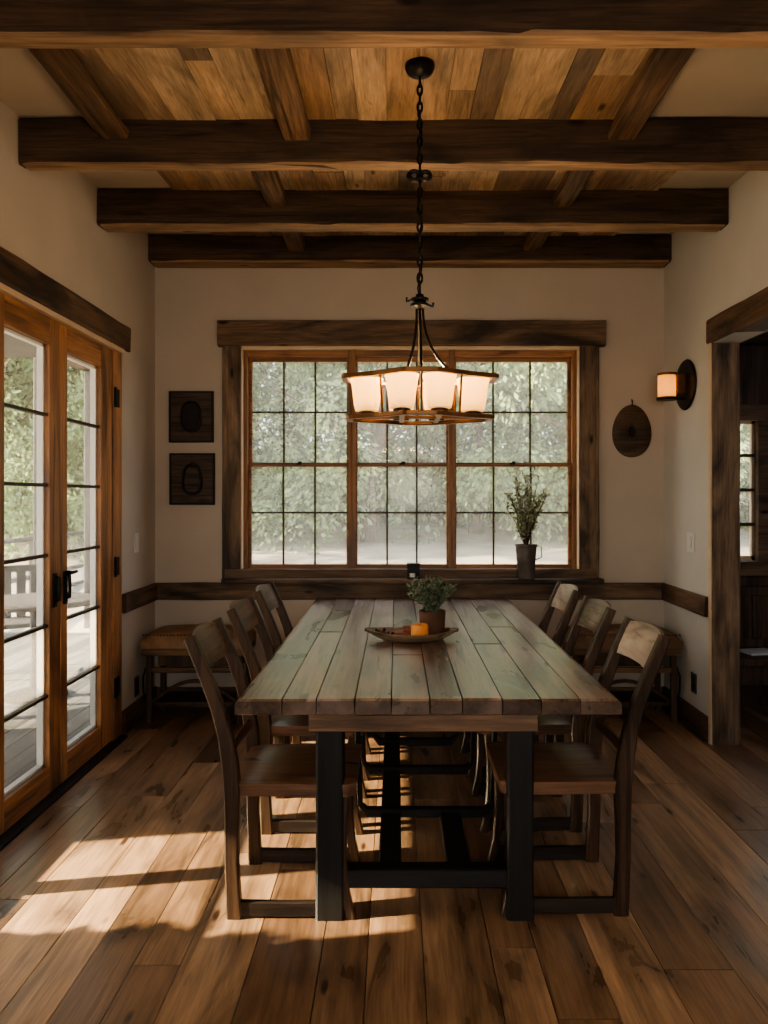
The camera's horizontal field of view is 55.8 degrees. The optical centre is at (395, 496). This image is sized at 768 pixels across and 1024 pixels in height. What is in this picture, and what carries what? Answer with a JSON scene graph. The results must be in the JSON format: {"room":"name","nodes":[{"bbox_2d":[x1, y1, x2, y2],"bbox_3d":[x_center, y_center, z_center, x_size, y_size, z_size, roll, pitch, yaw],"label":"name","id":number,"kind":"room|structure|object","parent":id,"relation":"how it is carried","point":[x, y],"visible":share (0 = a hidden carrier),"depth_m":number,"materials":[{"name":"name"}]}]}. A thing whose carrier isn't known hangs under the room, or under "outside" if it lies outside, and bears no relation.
{"room":"dining room","nodes":[
{"label":"dining room","id":0,"kind":"room"},
{"bbox_2d":[0,100,154,710],"bbox_3d":[-1.782,-0.245,1.760,0.160,3.450,6.720,0,0,0],"label":"wall","id":1,"kind":"structure","parent":0,"point":[48,219],"depth_m":4.48,"materials":[{"name":"paint"}]},
{"bbox_2d":[4,333,36,356],"bbox_3d":[-3.583,-1.060,1.400,3.433,0.080,7.800,0,0,0],"label":"porch roof","id":2,"kind":"structure","parent":1,"relation":"attached to","point":[13,347],"depth_m":4.98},
{"bbox_2d":[0,246,130,850],"bbox_3d":[-1.757,0.208,2.837,0.210,2.554,3.475,0,0,0],"label":"door","id":3,"kind":"structure","parent":1,"relation":"in","point":[37,310],"depth_m":3.69,"materials":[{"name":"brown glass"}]},
{"bbox_2d":[134,675,138,696],"bbox_3d":[-1.696,1.240,4.750,0.011,0.125,0.075,0,0,0],"label":"power outlet","id":4,"kind":"object","parent":1,"relation":"attached to","point":[136,679],"visible":1,"depth_m":4.73,"materials":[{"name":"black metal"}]},
{"bbox_2d":[134,533,138,552],"bbox_3d":[-1.696,0.300,4.750,0.011,0.125,0.075,0,0,0],"label":"light switch","id":5,"kind":"object","parent":1,"relation":"attached to","point":[136,535],"visible":1,"depth_m":4.74,"materials":[{"name":"white plastic"}]},
{"bbox_2d":[122,686,156,734],"bbox_3d":[-1.691,1.405,4.799,0.022,0.150,0.598,0,0,0],"label":"baseboard","id":6,"kind":"structure","parent":1,"relation":"attached to","point":[135,713],"depth_m":4.66,"materials":[{"name":"brown wood"}]},
{"bbox_2d":[122,583,157,612],"bbox_3d":[-1.687,0.663,4.795,0.034,0.123,0.590,0,0,0],"label":"trim","id":7,"kind":"structure","parent":1,"relation":"attached to","point":[132,600],"depth_m":4.73,"materials":[{"name":"brown wood"}]},
{"bbox_2d":[0,707,767,1023],"bbox_3d":[1.369,1.540,1.840,6.462,0.120,6.880,0,0,0],"label":"floor","id":8,"kind":"structure","parent":0,"point":[113,899],"depth_m":2.58,"materials":[{"name":"brown wood"}]},
{"bbox_2d":[140,624,255,722],"bbox_3d":[-1.324,1.177,4.907,0.688,0.606,0.367,0,0,0],"label":"bench","id":9,"kind":"object","parent":8,"relation":"on","point":[167,643],"visible":0.52,"depth_m":4.76,"materials":[{"name":"brown wood"}]},
{"bbox_2d":[153,691,236,705],"bbox_3d":[-1.324,1.367,4.925,0.588,0.025,0.270,0,0,0],"label":"shelf","id":10,"kind":"object","parent":9,"relation":"attached to","point":[172,698],"depth_m":4.85,"materials":[{"name":"brown wood"}]},
{"bbox_2d":[140,624,255,648],"bbox_3d":[-1.324,0.932,4.910,0.688,0.116,0.360,0,0,0],"label":"cushion","id":11,"kind":"object","parent":9,"relation":"on","point":[170,636],"depth_m":4.74,"materials":[{"name":"beige leather"}]},
{"bbox_2d":[184,617,361,919],"bbox_3d":[-0.452,0.986,2.745,0.625,0.997,0.427,0,0,0],"label":"dining chair","id":12,"kind":"object","parent":8,"relation":"on","point":[267,770],"visible":0.85,"depth_m":2.56,"materials":[{"name":"brown wood"}]},
{"bbox_2d":[226,596,366,834],"bbox_3d":[-0.452,0.986,3.385,0.625,0.997,0.427,0,0,0],"label":"dining chair","id":13,"kind":"object","parent":8,"relation":"on","point":[244,615],"visible":0.4,"depth_m":3.18,"materials":[{"name":"brown wood"}]},
{"bbox_2d":[253,582,370,780],"bbox_3d":[-0.452,0.986,3.990,0.625,0.997,0.427,0,0,0],"label":"dining chair","id":14,"kind":"object","parent":8,"relation":"on","point":[267,597],"visible":0.18,"depth_m":4.03,"materials":[{"name":"brown wood"}]},
{"bbox_2d":[235,598,621,920],"bbox_3d":[0.111,1.087,3.740,1.331,0.786,2.510,0,0,0],"label":"dining table","id":15,"kind":"object","parent":8,"relation":"on","point":[500,671],"visible":0.94,"depth_m":2.66,"materials":[{"name":"brown wood"}]},
{"bbox_2d":[365,627,457,642],"bbox_3d":[0.075,0.663,3.500,0.452,0.061,0.222,0,0,0],"label":"dough bowl","id":16,"kind":"object","parent":15,"relation":"on","point":[390,637],"visible":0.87,"depth_m":3.43,"materials":[{"name":"brown wood"}]},
{"bbox_2d":[394,630,409,634],"bbox_3d":[0.028,0.663,3.485,0.076,0.036,0.070,0,0,0],"label":"block","id":17,"kind":"object","parent":16,"relation":"in","point":[396,632],"visible":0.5,"depth_m":3.45,"materials":[{"name":"red"}]},
{"bbox_2d":[403,625,409,631],"bbox_3d":[0.051,0.631,3.482,0.034,0.028,0.035,0,0,0],"label":"cube","id":18,"kind":"object","parent":17,"relation":"on","point":[406,628],"visible":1,"depth_m":3.47,"materials":[{"name":"red"}]},
{"bbox_2d":[375,628,448,635],"bbox_3d":[0.079,0.661,3.508,0.362,0.056,0.133,0,0,0],"label":"potpourri","id":19,"kind":"object","parent":16,"relation":"in","point":[384,629],"visible":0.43,"depth_m":3.52},
{"bbox_2d":[411,623,427,635],"bbox_3d":[0.113,0.645,3.470,0.084,0.075,0.084,0,0,0],"label":"pillar candle","id":20,"kind":"object","parent":16,"relation":"in","point":[416,628],"visible":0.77,"depth_m":3.44,"materials":[{"name":"orange wax"}]},
{"bbox_2d":[406,574,457,634],"bbox_3d":[0.180,0.530,3.559,0.261,0.301,0.264,0,0,0],"label":"potted plant","id":21,"kind":"object","parent":16,"relation":"in","point":[432,597],"visible":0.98,"depth_m":3.50,"materials":[{"name":"green plant"}]},
{"bbox_2d":[460,581,580,778],"bbox_3d":[0.679,0.986,4.010,0.625,0.997,0.427,0,0,0],"label":"dining chair","id":22,"kind":"object","parent":8,"relation":"on","point":[564,597],"visible":0.21,"depth_m":4.00,"materials":[{"name":"brown wood"}]},
{"bbox_2d":[470,595,615,832],"bbox_3d":[0.679,0.986,3.405,0.625,0.997,0.427,0,0,0],"label":"dining chair","id":23,"kind":"object","parent":8,"relation":"on","point":[596,615],"visible":0.38,"depth_m":3.20,"materials":[{"name":"brown wood"}]},
{"bbox_2d":[486,616,670,916],"bbox_3d":[0.679,0.986,2.765,0.625,0.997,0.427,0,0,0],"label":"dining chair","id":24,"kind":"object","parent":8,"relation":"on","point":[559,767],"visible":0.88,"depth_m":2.61,"materials":[{"name":"brown wood"}]},
{"bbox_2d":[562,624,682,722],"bbox_3d":[1.506,1.177,4.907,0.732,0.606,0.367,0,0,0],"label":"bench","id":25,"kind":"object","parent":8,"relation":"on","point":[656,698],"visible":0.36,"depth_m":4.75,"materials":[{"name":"brown wood"}]},
{"bbox_2d":[563,624,682,648],"bbox_3d":[1.506,0.932,4.910,0.732,0.116,0.360,0,0,0],"label":"cushion","id":26,"kind":"object","parent":25,"relation":"on","point":[585,636],"depth_m":4.74,"materials":[{"name":"brown leather"}]},
{"bbox_2d":[610,691,669,705],"bbox_3d":[1.506,1.367,4.925,0.632,0.025,0.270,0,0,0],"label":"shelf","id":27,"kind":"object","parent":25,"relation":"attached to","point":[624,697],"depth_m":4.88,"materials":[{"name":"brown wood"}]},
{"bbox_2d":[740,586,767,727],"bbox_3d":[2.750,1.050,4.840,1.240,0.860,0.440,0,0,0],"label":"bench","id":28,"kind":"object","parent":8,"relation":"on","point":[753,599],"visible":0.24,"depth_m":5.01,"materials":[{"name":"brown wood"}]},
{"bbox_2d":[740,648,767,655],"bbox_3d":[2.410,1.028,4.820,0.220,0.012,0.160,0,0,-11],"label":"magazine","id":29,"kind":"object","parent":28,"relation":"on","point":[750,651],"visible":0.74,"depth_m":4.80,"materials":[{"name":"paper"}]},
{"bbox_2d":[0,48,767,235],"bbox_3d":[0.096,-1.748,1.760,3.915,0.644,7.040,0,0,0],"label":"ceiling","id":30,"kind":"structure","parent":0,"point":[374,84],"depth_m":3.04,"materials":[{"name":"wood planks"}]},
{"bbox_2d":[0,0,767,48],"bbox_3d":[0.096,-1.563,2.331,3.587,0.205,0.097,0,0,0],"label":"ceiling beam","id":31,"kind":"structure","parent":30,"relation":"attached to","point":[58,24],"depth_m":2.29,"materials":[{"name":"brown wood"}]},
{"bbox_2d":[18,117,767,170],"bbox_3d":[0.096,-1.608,3.297,3.587,0.223,0.090,0,0,0],"label":"ceiling beam","id":32,"kind":"structure","parent":30,"relation":"attached to","point":[65,143],"depth_m":3.26,"materials":[{"name":"brown wood"}]},
{"bbox_2d":[28,48,128,138],"bbox_3d":[-1.264,-1.633,2.822,0.138,0.062,0.885,0,0,0],"label":"joist","id":33,"kind":"object","parent":32,"relation":"attached to","point":[64,67],"visible":0.75,"depth_m":2.87,"materials":[{"name":"brown wood"}]},
{"bbox_2d":[251,171,286,207],"bbox_3d":[-0.678,-1.678,3.728,0.122,0.075,0.795,0,0,0],"label":"joist","id":34,"kind":"object","parent":32,"relation":"attached to","point":[269,183],"visible":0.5,"depth_m":3.87,"materials":[{"name":"brown wood"}]},
{"bbox_2d":[255,48,310,139],"bbox_3d":[-0.447,-1.632,2.822,0.132,0.064,0.885,0,0,0],"label":"joist","id":35,"kind":"object","parent":32,"relation":"attached to","point":[277,65],"visible":0.73,"depth_m":2.88,"materials":[{"name":"brown wood"}]},
{"bbox_2d":[553,170,592,206],"bbox_3d":[0.945,-1.678,3.728,0.115,0.074,0.795,0,0,0],"label":"joist","id":36,"kind":"object","parent":32,"relation":"attached to","point":[572,183],"visible":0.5,"depth_m":3.88,"materials":[{"name":"brown wood"}]},
{"bbox_2d":[608,48,695,139],"bbox_3d":[1.016,-1.634,2.822,0.138,0.063,0.885,0,0,0],"label":"joist","id":37,"kind":"object","parent":32,"relation":"attached to","point":[663,65],"visible":0.72,"depth_m":2.87,"materials":[{"name":"brown wood"}]},
{"bbox_2d":[148,234,671,267],"bbox_3d":[0.096,-1.712,5.043,3.587,0.204,0.156,0,0,0],"label":"ceiling beam","id":38,"kind":"structure","parent":30,"relation":"attached to","point":[204,250],"depth_m":4.97,"materials":[{"name":"brown wood"}]},
{"bbox_2d":[281,232,305,251],"bbox_3d":[-0.679,-1.723,4.600,0.126,0.084,0.750,0,0,0],"label":"joist","id":39,"kind":"object","parent":38,"relation":"attached to","point":[295,241],"visible":0.35,"depth_m":4.79,"materials":[{"name":"brown wood"}]},
{"bbox_2d":[97,188,728,231],"bbox_3d":[0.096,-1.654,4.176,3.587,0.222,0.127,0,0,0],"label":"ceiling beam","id":40,"kind":"structure","parent":30,"relation":"attached to","point":[118,210],"depth_m":4.12,"materials":[{"name":"brown wood"}]},
{"bbox_2d":[523,232,549,250],"bbox_3d":[0.929,-1.723,4.600,0.124,0.085,0.750,0,0,0],"label":"joist","id":41,"kind":"object","parent":40,"relation":"attached to","point":[533,241],"visible":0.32,"depth_m":4.80,"materials":[{"name":"brown wood"}]},
{"bbox_2d":[341,56,498,425],"bbox_3d":[0.092,-0.983,2.800,0.593,1.374,0.434,0,0,0],"label":"chandelier","id":42,"kind":"object","parent":30,"relation":"hanging from","point":[437,392],"visible":1,"depth_m":2.75,"materials":[{"name":"black metal"}]},
{"bbox_2d":[350,377,382,413],"bbox_3d":[-0.113,-0.380,2.800,0.128,0.148,0.128,0,0,0],"label":"shade","id":43,"kind":"object","parent":42,"relation":"attached to","point":[366,390],"depth_m":2.75,"materials":[{"name":"white glass"}]},
{"bbox_2d":[386,382,413,420],"bbox_3d":[0.022,-0.380,2.905,0.128,0.148,0.128,0,0,0],"label":"shade","id":44,"kind":"object","parent":42,"relation":"attached to","point":[390,409],"depth_m":2.89,"materials":[{"name":"white glass"}]},
{"bbox_2d":[385,372,418,410],"bbox_3d":[0.022,-0.380,2.695,0.128,0.148,0.128,0,0,0],"label":"shade","id":45,"kind":"object","parent":42,"relation":"attached to","point":[401,386],"depth_m":2.65,"materials":[{"name":"white glass"}]},
{"bbox_2d":[423,382,443,420],"bbox_3d":[0.162,-0.380,2.905,0.128,0.148,0.128,0,0,0],"label":"shade","id":46,"kind":"object","parent":42,"relation":"attached to","point":[424,395],"depth_m":2.87,"materials":[{"name":"white glass"}]},
{"bbox_2d":[423,372,456,410],"bbox_3d":[0.162,-0.380,2.695,0.128,0.148,0.128,0,0,0],"label":"shade","id":47,"kind":"object","parent":42,"relation":"attached to","point":[439,386],"depth_m":2.65,"materials":[{"name":"white glass"}]},
{"bbox_2d":[456,377,489,413],"bbox_3d":[0.297,-0.380,2.800,0.128,0.148,0.128,0,0,0],"label":"shade","id":48,"kind":"object","parent":42,"relation":"attached to","point":[474,389],"depth_m":2.75,"materials":[{"name":"white glass"}]},
{"bbox_2d":[155,267,767,706],"bbox_3d":[1.369,-0.245,5.200,6.462,3.450,0.160,0,0,0],"label":"wall","id":49,"kind":"structure","parent":0,"point":[189,302],"depth_m":5.12,"materials":[{"name":"paint"}]},
{"bbox_2d":[169,391,213,442],"bbox_3d":[-1.442,-0.565,5.104,0.313,0.361,0.030,0,0,0],"label":"wall plaque","id":50,"kind":"object","parent":49,"relation":"attached to","point":[191,413],"visible":1,"depth_m":5.10,"materials":[{"name":"brown wood"}]},
{"bbox_2d":[169,453,214,504],"bbox_3d":[-1.435,-0.127,5.104,0.318,0.363,0.031,0,0,0],"label":"wall plaque","id":51,"kind":"object","parent":49,"relation":"attached to","point":[191,475],"visible":1,"depth_m":5.10,"materials":[{"name":"brown wood"}]},
{"bbox_2d":[157,687,661,706],"bbox_3d":[0.096,1.410,5.109,3.595,0.140,0.022,0,0,0],"label":"baseboard","id":52,"kind":"structure","parent":49,"relation":"attached to","point":[158,688],"depth_m":5.10,"materials":[{"name":"brown wood"}]},
{"bbox_2d":[157,582,663,599],"bbox_3d":[0.096,0.662,5.106,3.595,0.126,0.038,0,0,0],"label":"trim","id":53,"kind":"structure","parent":49,"relation":"attached to","point":[183,590],"depth_m":5.09,"materials":[{"name":"brown wood"}]},
{"bbox_2d":[217,320,605,583],"bbox_3d":[0.110,-0.321,5.126,2.719,1.837,0.307,0,0,0],"label":"window","id":54,"kind":"structure","parent":49,"relation":"in","point":[244,343],"depth_m":5.09,"materials":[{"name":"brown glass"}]},
{"bbox_2d":[407,563,419,578],"bbox_3d":[0.121,0.512,5.040,0.092,0.105,0.088,0,0,0],"label":"tealight holder","id":55,"kind":"object","parent":54,"relation":"on","point":[413,569],"visible":0.99,"depth_m":5.01,"materials":[{"name":"black metal"}]},
{"bbox_2d":[504,464,550,578],"bbox_3d":[0.921,0.168,4.989,0.326,0.794,0.321,0,0,-20],"label":"potted shrub","id":56,"kind":"object","parent":54,"relation":"on","point":[526,552],"visible":1,"depth_m":4.98,"materials":[{"name":"green plant"}]},
{"bbox_2d":[612,399,651,457],"bbox_3d":[1.663,-0.484,5.105,0.274,0.411,0.029,0,0,0],"label":"disc","id":57,"kind":"object","parent":49,"relation":"attached to","point":[631,431],"visible":1,"depth_m":5.10,"materials":[{"name":"brown wood"}]},
{"bbox_2d":[740,405,767,575],"bbox_3d":[2.710,-0.050,5.140,1.180,1.200,0.160,0,0,0],"label":"window","id":58,"kind":"structure","parent":49,"relation":"in","point":[756,416],"depth_m":5.10,"materials":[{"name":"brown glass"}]},
{"bbox_2d":[515,544,541,578],"bbox_3d":[0.916,0.446,5.015,0.191,0.238,0.112,0,0,0],"label":"pot","id":59,"kind":"object","parent":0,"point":[525,553],"depth_m":4.98,"materials":[{"name":"metal"}]},
{"bbox_2d":[664,171,767,715],"bbox_3d":[1.973,-0.245,1.760,0.160,3.450,6.720,0,0,0],"label":"wall","id":60,"kind":"structure","parent":0,"point":[707,274],"depth_m":4.55,"materials":[{"name":"paint"}]},
{"bbox_2d":[656,359,696,409],"bbox_3d":[1.794,-0.730,4.720,0.194,0.330,0.330,0,0,0],"label":"wall sconce","id":61,"kind":"object","parent":60,"relation":"attached to","point":[680,386],"visible":1,"depth_m":4.67,"materials":[{"name":"black metal"}]},
{"bbox_2d":[662,686,707,741],"bbox_3d":[1.882,1.405,4.735,0.022,0.150,0.726,0,0,0],"label":"baseboard","id":62,"kind":"structure","parent":60,"relation":"attached to","point":[690,716],"depth_m":4.61,"materials":[{"name":"brown wood"}]},
{"bbox_2d":[662,583,707,616],"bbox_3d":[1.877,0.664,4.731,0.034,0.124,0.718,0,0,0],"label":"trim","id":63,"kind":"structure","parent":60,"relation":"attached to","point":[696,603],"depth_m":4.66,"materials":[{"name":"brown wood"}]},
{"bbox_2d":[687,532,694,552],"bbox_3d":[1.887,0.290,4.650,0.011,0.125,0.110,0,0,0],"label":"light switch","id":64,"kind":"object","parent":60,"relation":"attached to","point":[690,536],"visible":1,"depth_m":4.63,"materials":[{"name":"white plastic"}]},
{"bbox_2d":[691,672,696,693],"bbox_3d":[1.887,1.180,4.600,0.011,0.125,0.075,0,0,0],"label":"power outlet","id":65,"kind":"object","parent":60,"relation":"attached to","point":[693,675],"visible":1,"depth_m":4.59,"materials":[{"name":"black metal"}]},
{"bbox_2d":[706,286,767,744],"bbox_3d":[1.977,0.204,3.388,0.222,2.552,1.975,0,0,0],"label":"door frame","id":66,"kind":"structure","parent":60,"relation":"in","point":[750,314],"depth_m":4.33,"materials":[{"name":"brown wood"}]},
{"bbox_3d":[3.327,-1.290,2.740,2.547,0.060,5.080,0,0,0],"label":"ceiling","id":67,"kind":"structure","parent":0,"visible":0},
{"bbox_2d":[740,332,767,344],"bbox_3d":[3.326,-1.149,4.900,2.543,0.224,0.166,0,0,0],"label":"ceiling beam","id":68,"kind":"structure","parent":67,"relation":"attached to","point":[762,339],"depth_m":4.83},
{"label":"outside","id":69,"kind":"structure","parent":0,"visible":0},
{"bbox_2d":[4,493,748,632],"bbox_3d":[1.000,-0.071,22.000,70.000,3.614,60.000,0,0,0],"label":"ground","id":70,"kind":"structure","parent":69,"point":[470,548],"depth_m":14.62,"materials":[{"name":"white snow"}]},
{"bbox_2d":[4,363,32,480],"bbox_3d":[-12.568,-4.090,19.125,5.763,9.997,5.471,0,0,30],"label":"tree","id":71,"kind":"object","parent":70,"relation":"on","point":[4,363],"visible":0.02,"depth_m":19.73,"materials":[{"name":"green plant"}]},
{"bbox_2d":[4,357,77,510],"bbox_3d":[-10.707,-3.124,19.036,4.298,7.719,4.731,0,0,-10],"label":"tree","id":72,"kind":"object","parent":70,"relation":"on","point":[28,387],"visible":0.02,"depth_m":19.37,"materials":[{"name":"green plant"}]},
{"bbox_2d":[4,357,83,564],"bbox_3d":[-8.425,-3.502,13.116,5.922,10.273,5.622,0,0,8],"label":"tree","id":73,"kind":"object","parent":70,"relation":"on","point":[12,516],"visible":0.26,"depth_m":13.23,"materials":[{"name":"green plant"}]},
{"bbox_2d":[4,357,83,537],"bbox_3d":[-9.118,-2.623,16.599,5.019,7.698,5.336,0,0,1],"label":"tree","id":74,"kind":"object","parent":70,"relation":"on","point":[23,382],"visible":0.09,"depth_m":16.46,"materials":[{"name":"green plant"}]},
{"bbox_2d":[4,357,83,536],"bbox_3d":[-7.361,-3.208,18.448,6.185,8.924,5.818,0,0,-18],"label":"tree","id":75,"kind":"object","parent":70,"relation":"on","point":[73,377],"visible":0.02,"depth_m":17.44,"materials":[{"name":"green plant"}]},
{"bbox_2d":[4,632,89,788],"bbox_3d":[-3.384,1.565,4.750,3.033,0.070,13.500,0,0,0],"label":"porch deck","id":76,"kind":"object","parent":70,"relation":"on","point":[20,732],"visible":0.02,"depth_m":5.34,"materials":[{"name":"grey wood"}]},
{"bbox_2d":[4,564,36,629],"bbox_3d":[-3.304,1.070,6.306,0.440,0.920,0.455,0,0,-33],"label":"patio chair","id":77,"kind":"object","parent":76,"relation":"on","point":[21,621],"visible":0.47,"depth_m":6.46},
{"bbox_2d":[33,357,36,563],"bbox_3d":[-3.550,0.035,7.219,0.094,2.990,0.095,0,0,0],"label":"porch post","id":78,"kind":"object","parent":76,"relation":"on","point":[35,358],"visible":0.17,"depth_m":7.17,"materials":[{"name":"white wood"}]},
{"bbox_2d":[4,531,83,592],"bbox_3d":[-4.820,1.005,8.710,0.080,1.050,5.420,0,0,0],"label":"porch railing","id":79,"kind":"object","parent":76,"relation":"on","point":[30,538],"visible":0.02,"depth_m":9.60,"materials":[{"name":"white wood"}]},
{"bbox_2d":[4,592,89,704],"bbox_3d":[-2.750,1.155,5.550,0.860,0.750,0.860,0,0,0],"label":"patio table","id":80,"kind":"object","parent":76,"relation":"on","point":[23,602],"visible":0.65,"depth_m":5.47,"materials":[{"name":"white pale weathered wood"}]},
{"bbox_2d":[84,370,89,627],"bbox_3d":[-3.550,0.035,8.420,0.114,2.990,0.114,0,0,0],"label":"porch post","id":81,"kind":"object","parent":76,"relation":"on","point":[86,372],"visible":0.43,"depth_m":8.36,"materials":[{"name":"white wood"}]},
{"bbox_2d":[67,360,89,370],"bbox_3d":[-3.549,-1.645,7.050,0.226,0.357,3.100,0,0,0],"label":"beam","id":82,"kind":"structure","parent":81,"relation":"on","point":[73,364],"depth_m":8.10,"materials":[{"name":"beige wood"}]},
{"bbox_2d":[14,366,83,491],"bbox_3d":[-11.505,-4.926,24.077,6.394,11.092,6.070,0,0,20],"label":"tree","id":83,"kind":"object","parent":70,"relation":"on","point":[67,366],"visible":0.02,"depth_m":22.86,"materials":[{"name":"green plant"}]},
{"bbox_2d":[15,361,83,470],"bbox_3d":[-8.468,-3.393,22.040,5.390,8.268,5.730,0,0,35],"label":"tree","id":84,"kind":"object","parent":70,"relation":"on","point":[15,361],"visible":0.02,"depth_m":21.14,"materials":[{"name":"green plant"}]},
{"bbox_2d":[24,363,281,540],"bbox_3d":[-5.243,-2.950,15.725,5.155,8.412,4.684,0,0,-31],"label":"tree","id":85,"kind":"object","parent":70,"relation":"on","point":[75,415],"visible":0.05,"depth_m":14.93,"materials":[{"name":"green plant"}]},
{"bbox_2d":[252,445,313,526],"bbox_3d":[-3.277,-0.274,19.104,2.802,2.317,2.460,0,0,31],"label":"bush","id":86,"kind":"object","parent":70,"relation":"on","point":[259,451],"visible":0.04,"depth_m":18.58,"materials":[{"name":"green plant"}]},
{"bbox_2d":[253,363,324,487],"bbox_3d":[-4.073,-3.291,20.823,4.459,8.007,4.907,0,0,35],"label":"tree","id":87,"kind":"object","parent":70,"relation":"on","point":[256,420],"visible":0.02,"depth_m":20.48,"materials":[{"name":"green plant"}]},
{"bbox_2d":[252,363,375,538],"bbox_3d":[-2.492,-3.134,17.528,5.225,9.063,4.960,0,0,37],"label":"tree","id":88,"kind":"object","parent":70,"relation":"on","point":[257,390],"visible":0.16,"depth_m":16.16,"materials":[{"name":"green plant"}]},
{"bbox_2d":[256,363,427,522],"bbox_3d":[-1.345,-3.659,21.491,6.467,9.331,6.084,0,0,-35],"label":"tree","id":89,"kind":"object","parent":70,"relation":"on","point":[270,367],"visible":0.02,"depth_m":20.64,"materials":[{"name":"green plant"}]},
{"bbox_2d":[311,449,392,523],"bbox_3d":[-1.098,-0.251,19.321,2.568,2.124,2.255,0,0,-43],"label":"bush","id":90,"kind":"object","parent":70,"relation":"on","point":[339,520],"visible":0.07,"depth_m":18.74,"materials":[{"name":"green plant"}]},
{"bbox_2d":[325,398,432,461],"bbox_3d":[-0.705,-4.272,27.366,5.754,9.981,5.462,0,0,3],"label":"tree","id":91,"kind":"object","parent":70,"relation":"on","point":[343,398],"visible":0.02,"depth_m":27.07,"materials":[{"name":"green plant"}]},
{"bbox_2d":[252,363,509,555],"bbox_3d":[-0.749,-3.596,15.986,5.980,10.374,5.677,0,0,-43],"label":"tree","id":92,"kind":"object","parent":70,"relation":"on","point":[369,533],"visible":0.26,"depth_m":15.31,"materials":[{"name":"green plant"}]},
{"bbox_2d":[381,451,445,524],"bbox_3d":[0.580,-0.218,19.208,2.255,2.124,2.568,0,0,-28],"label":"bush","id":93,"kind":"object","parent":70,"relation":"on","point":[434,476],"visible":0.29,"depth_m":18.69,"materials":[{"name":"green plant"}]},
{"bbox_2d":[359,363,512,520],"bbox_3d":[0.876,-3.409,20.664,5.094,8.836,4.836,0,0,23],"label":"tree","id":94,"kind":"object","parent":70,"relation":"on","point":[392,441],"visible":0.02,"depth_m":20.01,"materials":[{"name":"green plant"}]},
{"bbox_2d":[388,363,565,542],"bbox_3d":[2.083,-2.987,17.626,5.009,8.174,4.552,0,0,36],"label":"tree","id":95,"kind":"object","parent":70,"relation":"on","point":[476,523],"visible":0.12,"depth_m":17.21,"materials":[{"name":"green plant"}]},
{"bbox_2d":[419,363,565,504],"bbox_3d":[3.199,-3.027,21.882,5.418,7.818,5.097,0,0,0],"label":"tree","id":96,"kind":"object","parent":70,"relation":"on","point":[506,391],"visible":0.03,"depth_m":21.12,"materials":[{"name":"green plant"}]},
{"bbox_2d":[456,443,535,523],"bbox_3d":[2.386,-0.355,19.581,2.802,2.317,2.460,0,0,-12],"label":"bush","id":97,"kind":"object","parent":70,"relation":"on","point":[487,514],"visible":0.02,"depth_m":19.11,"materials":[{"name":"green plant"}]},
{"bbox_2d":[490,367,564,472],"bbox_3d":[5.525,-4.016,26.847,5.150,9.411,5.425,0,0,45],"label":"tree","id":98,"kind":"object","parent":70,"relation":"on","point":[544,367],"visible":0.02,"depth_m":26.73,"materials":[{"name":"green plant"}]},
{"bbox_2d":[520,363,565,484],"bbox_3d":[5.756,-3.740,20.805,5.461,8.911,4.962,0,0,17],"label":"tree","id":99,"kind":"object","parent":70,"relation":"on","point":[556,436],"visible":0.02,"depth_m":20.62,"materials":[{"name":"green plant"}]},
{"bbox_2d":[535,457,566,523],"bbox_3d":[4.713,-0.203,19.183,2.255,2.124,2.568,0,0,3],"label":"bush","id":100,"kind":"object","parent":70,"relation":"on","point":[557,499],"visible":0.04,"depth_m":18.77,"materials":[{"name":"green plant"}]},
{"bbox_2d":[442,363,748,549],"bbox_3d":[4.411,-3.909,15.093,6.096,11.140,6.422,0,0,34],"label":"tree","id":101,"kind":"object","parent":70,"relation":"on","point":[547,379],"visible":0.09,"depth_m":14.65,"materials":[{"name":"green plant"}]},
{"bbox_2d":[740,465,748,529],"bbox_3d":[8.798,-0.024,18.319,2.050,1.931,2.335,0,0,34],"label":"bush","id":102,"kind":"object","parent":70,"relation":"on","point":[744,511],"visible":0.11,"depth_m":17.71,"materials":[{"name":"green plant"}]},
{"bbox_2d":[740,424,748,502],"bbox_3d":[6.728,-3.163,16.730,5.068,9.261,5.338,0,0,-2],"label":"tree","id":103,"kind":"object","parent":70,"relation":"on","point":[746,427],"visible":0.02,"depth_m":16.64,"materials":[{"name":"green plant"}]},
{"bbox_2d":[740,424,748,507],"bbox_3d":[8.689,-3.311,20.122,5.876,9.013,6.247,0,0,-3],"label":"tree","id":104,"kind":"object","parent":70,"relation":"on","point":[744,466],"visible":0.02,"depth_m":19.13,"materials":[{"name":"green plant"}]},
{"bbox_2d":[740,424,748,495],"bbox_3d":[12.582,-3.227,22.192,4.694,7.660,4.266,0,0,4],"label":"tree","id":105,"kind":"object","parent":70,"relation":"on","point":[747,431],"visible":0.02,"depth_m":22.19,"materials":[{"name":"green plant"}]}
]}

